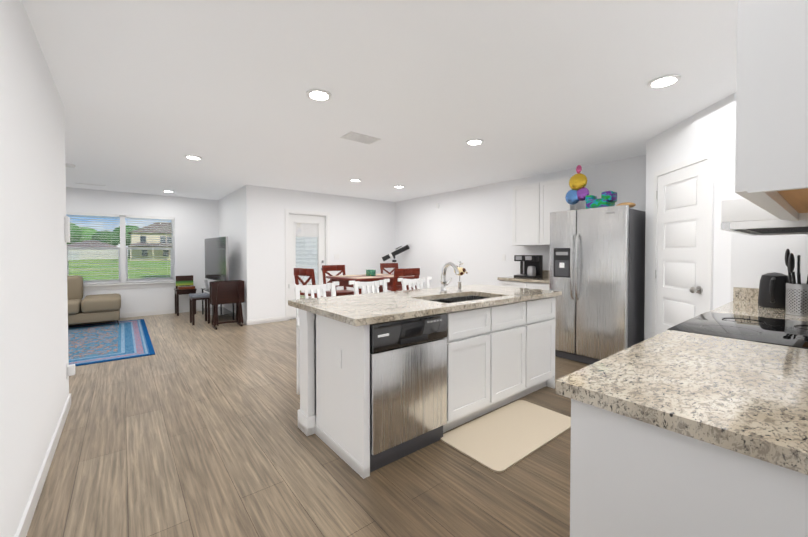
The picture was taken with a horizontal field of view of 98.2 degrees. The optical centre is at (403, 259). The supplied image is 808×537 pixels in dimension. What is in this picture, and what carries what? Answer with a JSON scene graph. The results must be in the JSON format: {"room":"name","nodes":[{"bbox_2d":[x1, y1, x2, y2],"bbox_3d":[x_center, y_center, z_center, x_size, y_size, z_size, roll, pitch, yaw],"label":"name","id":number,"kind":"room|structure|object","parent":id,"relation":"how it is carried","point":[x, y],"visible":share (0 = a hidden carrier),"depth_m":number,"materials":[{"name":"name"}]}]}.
{"room":"kitchen and dining room","nodes":[
{"label":"kitchen and dining room","id":0,"kind":"room"},
{"bbox_2d":[0,0,68,536],"bbox_3d":[-1.046,0.019,0.626,0.120,2.480,5.800,-1,1,-39],"label":"wall","id":1,"kind":"structure","parent":0,"point":[34,383],"depth_m":1.73,"materials":[{"name":"white paint"}]},
{"bbox_2d":[15,393,70,536],"bbox_3d":[-0.995,1.213,0.687,0.013,0.090,5.800,-1,1,-39],"label":"baseboard","id":2,"kind":"structure","parent":1,"relation":"attached to","point":[26,520],"depth_m":1.88,"materials":[{"name":"white wood"}]},
{"bbox_2d":[64,216,69,242],"bbox_3d":[-2.660,-0.237,2.745,0.025,0.211,0.324,-1,1,-39],"label":"switch","id":3,"kind":"object","parent":1,"relation":"attached to","point":[67,228],"visible":1,"depth_m":2.76,"materials":[{"name":"white plastic"}]},
{"bbox_2d":[66,363,74,378],"bbox_3d":[-2.713,0.904,2.849,0.049,0.115,0.070,-1,1,-39],"label":"electrical outlet","id":4,"kind":"object","parent":1,"relation":"attached to","point":[70,370],"visible":1,"depth_m":2.83,"materials":[{"name":"white plastic"}]},
{"bbox_2d":[66,187,218,312],"bbox_3d":[-6.659,-0.072,6.069,6.420,2.480,0.120,-1,1,-39],"label":"wall","id":5,"kind":"structure","parent":0,"point":[196,222],"depth_m":7.35,"materials":[{"name":"white paint"}]},
{"bbox_2d":[67,215,175,289],"bbox_3d":[-5.562,-0.152,6.921,1.840,1.450,0.165,-1,1,-39],"label":"window","id":6,"kind":"structure","parent":5,"relation":"in","point":[123,266],"depth_m":6.94,"materials":[{"name":"white"}]},
{"bbox_2d":[66,212,173,283],"bbox_3d":[-5.557,-0.207,6.914,1.696,1.336,0.050,-1,1,-39],"label":"window blinds","id":7,"kind":"object","parent":6,"relation":"attached to","point":[112,215],"visible":0.79,"depth_m":6.84,"materials":[{"name":"white plastic"}]},
{"bbox_2d":[120,306,211,317],"bbox_3d":[-6.665,1.124,6.000,6.300,0.090,0.013,-1,1,-39],"label":"baseboard","id":8,"kind":"structure","parent":5,"relation":"attached to","point":[158,312],"depth_m":7.22,"materials":[{"name":"white wood"}]},
{"bbox_2d":[218,185,253,319],"bbox_3d":[-3.447,-0.090,7.101,0.120,2.480,2.300,-1,1,-39],"label":"wall","id":9,"kind":"structure","parent":0,"point":[236,215],"depth_m":6.44,"materials":[{"name":"white paint"}]},
{"bbox_2d":[218,305,246,324],"bbox_3d":[-3.482,1.106,7.059,0.013,0.090,2.273,-1,1,-39],"label":"baseboard","id":10,"kind":"structure","parent":9,"relation":"attached to","point":[245,321],"depth_m":6.78,"materials":[{"name":"white"}]},
{"bbox_2d":[26,311,590,536],"bbox_3d":[-2.067,1.271,2.920,9.840,0.100,10.820,-1,1,-39],"label":"floor","id":11,"kind":"structure","parent":0,"point":[188,429],"depth_m":2.08,"materials":[{"name":"brown wood"}]},
{"bbox_2d":[67,275,120,324],"bbox_3d":[-6.247,0.731,5.650,2.600,0.853,0.930,-1,1,-39],"label":"sofa","id":12,"kind":"object","parent":11,"relation":"on","point":[96,308],"visible":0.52,"depth_m":6.00,"materials":[{"name":"brown fabric"}]},
{"bbox_2d":[68,319,154,365],"bbox_3d":[-5.014,1.183,4.795,2.440,0.010,3.000,-1,1,-39],"label":"rug","id":13,"kind":"object","parent":11,"relation":"on","point":[99,342],"visible":0.44,"depth_m":4.95,"materials":[{"name":"blue fabric"}]},
{"bbox_2d":[174,288,196,315],"bbox_3d":[-4.598,0.881,7.352,0.360,0.530,0.390,-1,1,-39],"label":"side table","id":14,"kind":"object","parent":11,"relation":"on","point":[178,292],"visible":0.81,"depth_m":7.22,"materials":[{"name":"brown wood"}]},
{"bbox_2d":[174,275,194,289],"bbox_3d":[-4.599,0.481,7.338,0.340,0.269,0.300,-1,1,-39],"label":"record player","id":15,"kind":"object","parent":14,"relation":"on","point":[183,282],"visible":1,"depth_m":7.39},
{"bbox_2d":[189,293,209,324],"bbox_3d":[-3.729,0.895,6.383,0.300,0.535,0.330,-1,1,-39],"label":"stool","id":16,"kind":"object","parent":11,"relation":"on","point":[199,296],"visible":0.92,"depth_m":6.33,"materials":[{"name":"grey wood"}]},
{"bbox_2d":[201,236,234,319],"bbox_3d":[-3.612,0.365,6.828,0.390,1.580,1.470,-1,1,-39],"label":"tv","id":17,"kind":"object","parent":11,"relation":"on","point":[216,258],"visible":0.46,"depth_m":6.68,"materials":[{"name":"black plastic"}]},
{"bbox_2d":[209,280,244,329],"bbox_3d":[-3.069,0.768,6.071,0.510,0.800,0.300,-1,1,-39],"label":"tray table","id":18,"kind":"object","parent":11,"relation":"on","point":[227,292],"visible":1,"depth_m":5.98,"materials":[{"name":"brown wood"}]},
{"bbox_2d":[294,268,322,298],"bbox_3d":[-1.220,0.653,4.881,0.430,1.070,0.470,1,1,39],"label":"dining chair","id":19,"kind":"object","parent":11,"relation":"on","point":[304,272],"visible":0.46,"depth_m":4.68,"materials":[{"name":"brown wood"}]},
{"bbox_2d":[288,281,338,394],"bbox_3d":[-0.718,0.720,3.164,0.501,0.992,0.466,-1,1,-39],"label":"bar stool","id":20,"kind":"object","parent":11,"relation":"on","point":[311,289],"visible":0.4,"depth_m":3.22,"materials":[{"name":"white wood"}]},
{"bbox_2d":[322,265,353,296],"bbox_3d":[-1.080,0.636,5.879,0.430,1.070,0.470,-1,1,-39],"label":"dining chair","id":21,"kind":"object","parent":11,"relation":"on","point":[326,268],"visible":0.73,"depth_m":5.94,"materials":[{"name":"brown wood"}]},
{"bbox_2d":[349,279,389,294],"bbox_3d":[-0.235,0.714,3.553,0.501,0.992,0.466,-1,1,-39],"label":"bar stool","id":22,"kind":"object","parent":11,"relation":"on","point":[368,286],"visible":0.25,"depth_m":3.69,"materials":[{"name":"white wood"}]},
{"bbox_2d":[326,274,413,296],"bbox_3d":[-0.517,0.718,5.428,1.070,0.920,0.900,-1,1,-39],"label":"dining table","id":23,"kind":"object","parent":11,"relation":"on","point":[343,281],"visible":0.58,"depth_m":5.17,"materials":[{"name":"brown wood"}]},
{"bbox_2d":[337,269,401,278],"bbox_3d":[-0.517,0.208,5.420,0.930,0.099,0.780,-1,1,-39],"label":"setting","id":24,"kind":"object","parent":23,"relation":"on","point":[370,273],"visible":0.94,"depth_m":5.36,"materials":[{"name":"beige"}]},
{"bbox_2d":[380,263,401,290],"bbox_3d":[-0.189,0.615,7.135,0.430,1.070,0.470,-1,1,-35],"label":"dining chair","id":25,"kind":"object","parent":11,"relation":"on","point":[388,265],"visible":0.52,"depth_m":7.22,"materials":[{"name":"brown wood"}]},
{"bbox_2d":[382,245,408,291],"bbox_3d":[-0.219,0.405,7.790,0.565,1.474,0.487,-1,1,-39],"label":"telescope","id":26,"kind":"object","parent":11,"relation":"on","point":[395,253],"visible":0.65,"depth_m":7.71,"materials":[{"name":"black metal"}]},
{"bbox_2d":[393,268,419,290],"bbox_3d":[-0.087,0.653,4.868,0.430,1.070,0.470,-1,1,-39],"label":"dining chair","id":27,"kind":"object","parent":11,"relation":"on","point":[415,272],"visible":0.33,"depth_m":4.65,"materials":[{"name":"brown wood"}]},
{"bbox_2d":[398,276,431,290],"bbox_3d":[0.255,0.707,3.948,0.501,0.992,0.466,-1,1,-39],"label":"bar stool","id":28,"kind":"object","parent":11,"relation":"on","point":[412,282],"visible":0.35,"depth_m":4.10,"materials":[{"name":"white wood"}]},
{"bbox_2d":[292,292,555,478],"bbox_3d":[0.351,0.782,2.939,2.250,0.876,0.809,-1,1,-39],"label":"kitchen island","id":29,"kind":"object","parent":11,"relation":"on","point":[500,346],"depth_m":2.48,"materials":[{"name":"white wood"}]},
{"bbox_2d":[370,313,446,471],"bbox_3d":[-0.136,0.795,2.410,0.608,0.868,0.642,-1,1,-39],"label":"dishwasher","id":30,"kind":"object","parent":29,"relation":"in","point":[408,386],"visible":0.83,"depth_m":2.14,"materials":[{"name":"grey metal"}]},
{"bbox_2d":[288,284,561,327],"bbox_3d":[0.300,0.325,2.977,2.240,0.038,0.995,-1,1,-39],"label":"island countertop","id":31,"kind":"structure","parent":29,"relation":"on","point":[369,308],"depth_m":2.54,"materials":[{"name":"beige stone"}]},
{"bbox_2d":[440,262,458,292],"bbox_3d":[0.437,0.161,3.150,0.139,0.281,0.217,-1,1,-39],"label":"faucet","id":32,"kind":"object","parent":31,"relation":"on","point":[444,284],"visible":1,"depth_m":3.16,"materials":[{"name":"silver metal"}]},
{"bbox_2d":[454,261,467,290],"bbox_3d":[0.547,0.158,3.321,0.196,0.281,0.078,-1,1,-39],"label":"flower vase","id":33,"kind":"object","parent":31,"relation":"on","point":[462,271],"visible":0.69,"depth_m":3.31,"materials":[{"name":"clear glass"}]},
{"bbox_2d":[440,400,570,472],"bbox_3d":[0.775,1.221,2.514,1.000,0.011,0.505,-1,1,-39],"label":"kitchen mat","id":34,"kind":"object","parent":11,"relation":"on","point":[504,438],"visible":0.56,"depth_m":2.43,"materials":[{"name":"beige rubber"}]},
{"bbox_2d":[497,270,549,289],"bbox_3d":[1.939,0.676,5.068,0.646,1.016,0.930,-1,1,-39],"label":"countertop","id":35,"kind":"structure","parent":11,"relation":"on","point":[542,283],"depth_m":4.96,"materials":[{"name":"white"}]},
{"bbox_2d":[514,255,542,277],"bbox_3d":[1.845,0.102,5.201,0.260,0.330,0.320,-1,1,-39],"label":"coffee maker","id":36,"kind":"object","parent":35,"relation":"on","point":[531,266],"visible":1,"depth_m":5.12,"materials":[{"name":"black plastic"}]},
{"bbox_2d":[549,205,645,363],"bbox_3d":[2.358,0.303,4.231,0.902,1.770,0.850,-1,1,-39],"label":"refrigerator","id":37,"kind":"object","parent":11,"relation":"on","point":[597,269],"visible":0.81,"depth_m":3.91,"materials":[{"name":"grey metal"}]},
{"bbox_2d":[565,165,588,209],"bbox_3d":[2.199,-0.888,4.442,0.104,0.612,0.300,-1,1,-39],"label":"balloons","id":38,"kind":"object","parent":37,"relation":"on","point":[577,192],"visible":0.92,"depth_m":4.41,"materials":[{"name":"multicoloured rubber"}]},
{"bbox_2d":[585,191,616,208],"bbox_3d":[2.360,-0.688,4.197,0.260,0.219,0.310,-1,1,-39],"label":"pinata","id":39,"kind":"object","parent":37,"relation":"on","point":[607,198],"visible":0.85,"depth_m":4.09,"materials":[{"name":"multicoloured paper"}]},
{"bbox_2d":[616,202,635,207],"bbox_3d":[2.500,-0.608,3.945,0.140,0.068,0.200,-1,1,-39],"label":"bread bowl","id":40,"kind":"object","parent":37,"relation":"on","point":[630,204],"visible":0.6,"depth_m":3.88,"materials":[{"name":"brown wood"}]},
{"bbox_2d":[570,399,807,536],"bbox_3d":[0.884,0.816,0.911,0.585,0.876,0.655,-1,1,-39],"label":"base cabinet","id":41,"kind":"object","parent":11,"relation":"on","point":[629,478],"depth_m":0.80,"materials":[{"name":"white wood"}]},
{"bbox_2d":[556,331,807,478],"bbox_3d":[1.043,0.357,1.045,1.040,0.038,0.676,-1,1,-39],"label":"countertop","id":42,"kind":"structure","parent":41,"relation":"on","point":[749,399],"depth_m":0.91,"materials":[{"name":"beige stone"}]},
{"bbox_2d":[709,299,807,321],"bbox_3d":[2.385,0.339,2.125,0.834,0.038,0.676,-1,1,-39],"label":"countertop","id":43,"kind":"structure","parent":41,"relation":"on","point":[737,307],"depth_m":2.14,"materials":[{"name":"beige stone"}]},
{"bbox_2d":[758,272,788,308],"bbox_3d":[2.440,0.201,2.305,0.256,0.230,0.156,-1,1,-39],"label":"toaster","id":44,"kind":"object","parent":43,"relation":"on","point":[772,290],"visible":0.85,"depth_m":2.27,"materials":[{"name":"black plastic"}]},
{"bbox_2d":[785,249,807,315],"bbox_3d":[2.302,0.128,2.026,0.240,0.384,0.134,-1,1,-39],"label":"utensil holder","id":45,"kind":"object","parent":43,"relation":"on","point":[796,304],"visible":1,"depth_m":2.00,"materials":[{"name":"metal"}]},
{"bbox_2d":[667,312,807,348],"bbox_3d":[1.733,0.712,1.650,0.781,1.060,0.732,-1,1,-39],"label":"cooktop","id":46,"kind":"object","parent":11,"relation":"on","point":[790,333],"visible":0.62,"depth_m":1.65,"materials":[{"name":"black glass"}]},
{"bbox_2d":[253,186,394,318],"bbox_3d":[-1.478,-0.093,7.286,3.180,2.480,0.120,-1,1,-39],"label":"wall","id":47,"kind":"structure","parent":0,"point":[362,235],"depth_m":7.07,"materials":[{"name":"white paint"}]},
{"bbox_2d":[247,316,285,324],"bbox_3d":[-2.504,1.117,6.396,0.680,0.090,0.013,-1,1,-39],"label":"baseboard","id":48,"kind":"structure","parent":47,"relation":"attached to","point":[282,318],"depth_m":6.38,"materials":[{"name":"white wood"}]},
{"bbox_2d":[289,214,324,318],"bbox_3d":[-1.906,0.133,6.913,0.756,2.016,0.134,-1,1,-39],"label":"patio door","id":49,"kind":"structure","parent":47,"relation":"in","point":[308,226],"depth_m":6.91,"materials":[{"name":"white"}]},
{"bbox_2d":[285,209,329,320],"bbox_3d":[-1.917,0.098,6.926,0.920,2.110,0.136,-1,1,-39],"label":"door frame","id":50,"kind":"structure","parent":47,"relation":"attached to","point":[327,238],"depth_m":6.66,"materials":[{"name":"white wood"}]},
{"bbox_2d":[22,0,737,201],"bbox_3d":[-2.067,-1.299,2.877,9.840,0.080,10.820,-1,1,-39],"label":"ceiling","id":51,"kind":"structure","parent":0,"point":[152,93],"depth_m":2.53,"materials":[{"name":"white paint"}]},
{"bbox_2d":[65,163,75,167],"bbox_3d":[-4.546,-1.274,4.746,0.130,0.031,0.130,-1,1,-39],"label":"smoke detector","id":52,"kind":"object","parent":51,"relation":"attached to","point":[70,165],"visible":0.73,"depth_m":4.74,"materials":[{"name":"white plastic"}]},
{"bbox_2d":[185,155,201,159],"bbox_3d":[-2.642,-1.277,4.390,0.190,0.013,0.190,-1,1,-39],"label":"recessed light","id":53,"kind":"object","parent":51,"relation":"in","point":[192,157],"visible":1,"depth_m":4.36,"materials":[{"name":"white"}]},
{"bbox_2d":[306,89,331,100],"bbox_3d":[-0.646,-1.248,2.660,0.190,0.013,0.190,-1,1,-39],"label":"recessed light","id":54,"kind":"object","parent":51,"relation":"in","point":[318,94],"visible":0.96,"depth_m":2.65,"materials":[{"name":"white"}]},
{"bbox_2d":[349,179,360,181],"bbox_3d":[-0.802,-1.300,5.756,0.190,0.013,0.190,-1,1,-39],"label":"recessed light","id":55,"kind":"object","parent":51,"relation":"in","point":[355,180],"visible":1,"depth_m":5.73,"materials":[{"name":"white"}]},
{"bbox_2d":[340,131,380,144],"bbox_3d":[-0.452,-1.266,3.663,0.360,0.011,0.220,-1,1,-39],"label":"ceiling vent","id":56,"kind":"object","parent":51,"relation":"in","point":[358,137],"depth_m":3.64,"materials":[{"name":"white metal"}]},
{"bbox_2d":[466,139,482,144],"bbox_3d":[0.762,-1.267,3.780,0.190,0.013,0.190,-1,1,-39],"label":"recessed light","id":57,"kind":"object","parent":51,"relation":"in","point":[474,142],"visible":0.96,"depth_m":3.77,"materials":[{"name":"white"}]},
{"bbox_2d":[647,74,680,88],"bbox_3d":[1.820,-1.244,2.450,0.190,0.013,0.190,-1,1,-39],"label":"recessed light","id":58,"kind":"object","parent":51,"relation":"in","point":[663,81],"visible":0.94,"depth_m":2.43,"materials":[{"name":"white"}]},
{"bbox_2d":[395,155,645,288],"bbox_3d":[1.917,-0.066,5.699,0.120,2.480,6.850,-1,1,-39],"label":"wall","id":59,"kind":"structure","parent":0,"point":[470,229],"depth_m":6.31,"materials":[{"name":"white paint"}]},
{"bbox_2d":[512,177,580,245],"bbox_3d":[2.074,-0.662,5.141,0.315,0.910,0.900,-1,1,-39],"label":"upper cabinet","id":60,"kind":"object","parent":59,"relation":"attached to","point":[534,205],"visible":0.81,"depth_m":5.08,"materials":[{"name":"white wood"}]},
{"bbox_2d":[644,93,733,339],"bbox_3d":[2.599,-0.025,3.218,0.100,2.480,1.131,0,1,6],"label":"wall","id":61,"kind":"structure","parent":0,"point":[709,128],"depth_m":2.90,"materials":[{"name":"white paint"}]},
{"bbox_2d":[655,160,706,334],"bbox_3d":[2.505,0.187,3.237,0.087,2.033,0.676,0,1,6],"label":"pantry door","id":62,"kind":"structure","parent":61,"relation":"in","point":[681,237],"depth_m":3.19,"materials":[{"name":"white wood"}]},
{"bbox_2d":[652,150,714,336],"bbox_3d":[2.540,0.162,3.228,0.016,2.107,1.131,0,1,6],"label":"door frame","id":63,"kind":"structure","parent":61,"relation":"attached to","point":[709,156],"depth_m":2.88,"materials":[{"name":"white wood"}]},
{"bbox_2d":[730,93,807,301],"bbox_3d":[2.747,-0.011,2.420,0.100,2.480,0.700,-1,1,-39],"label":"wall","id":64,"kind":"structure","parent":0,"point":[754,259],"depth_m":2.55,"materials":[{"name":"white paint"}]},
{"bbox_2d":[733,287,758,302],"bbox_3d":[2.697,0.264,2.386,0.019,0.102,0.658,-1,1,-39],"label":"backsplash","id":65,"kind":"structure","parent":64,"relation":"attached to","point":[750,295],"depth_m":2.58,"materials":[{"name":"beige stone"}]},
{"label":"outside","id":66,"kind":"structure","parent":0,"visible":0},
{"bbox_2d":[68,257,311,297],"bbox_3d":[-68.858,0.143,85.596,300.000,0.020,300.000,-1,1,-39],"label":"lawn","id":67,"kind":"structure","parent":66,"point":[130,272],"depth_m":34.40,"materials":[{"name":"green plant"}]},
{"bbox_2d":[67,241,117,259],"bbox_3d":[-100.105,-2.364,76.132,59.500,5.290,20.500,-1,1,-39],"label":"houses","id":68,"kind":"structure","parent":67,"relation":"on","point":[94,251],"depth_m":91.33,"materials":[{"name":"beige"}]},
{"bbox_2d":[70,222,138,257],"bbox_3d":[-106.300,-5.903,98.249,76.980,11.585,16.872,-1,1,-39],"label":"trees","id":69,"kind":"object","parent":67,"relation":"on","point":[100,235],"depth_m":106.14,"materials":[{"name":"green plant"}]},
{"bbox_2d":[128,222,171,260],"bbox_3d":[-54.961,-4.243,80.853,14.200,8.890,13.700,-1,1,-39],"label":"house","id":70,"kind":"structure","parent":67,"relation":"on","point":[157,233],"depth_m":76.04,"materials":[{"name":"beige"}]},
{"bbox_2d":[296,237,316,284],"bbox_3d":[-6.677,-1.566,22.641,12.800,5.490,10.800,-1,1,-39],"label":"house","id":71,"kind":"structure","parent":67,"relation":"on","point":[314,259],"depth_m":17.66,"materials":[{"name":"grey"}]},
{"bbox_3d":[2.517,0.001,1.709,4.190,2.480,0.120,-1,1,-39],"label":"wall","id":72,"kind":"structure","parent":0,"visible":0},
{"bbox_2d":[735,0,807,234],"bbox_3d":[1.796,-0.599,1.404,2.634,0.910,0.317,-1,1,-39],"label":"upper cabinet","id":73,"kind":"object","parent":72,"relation":"attached to","point":[771,159],"visible":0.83,"depth_m":0.67,"materials":[{"name":"white wood"}]},
{"bbox_2d":[720,199,807,235],"bbox_3d":[1.799,-0.188,1.529,0.796,0.122,0.496,-1,1,-39],"label":"range hood","id":74,"kind":"object","parent":73,"relation":"attached to","point":[744,216],"visible":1,"depth_m":1.43,"materials":[{"name":"white metal"}]}
]}

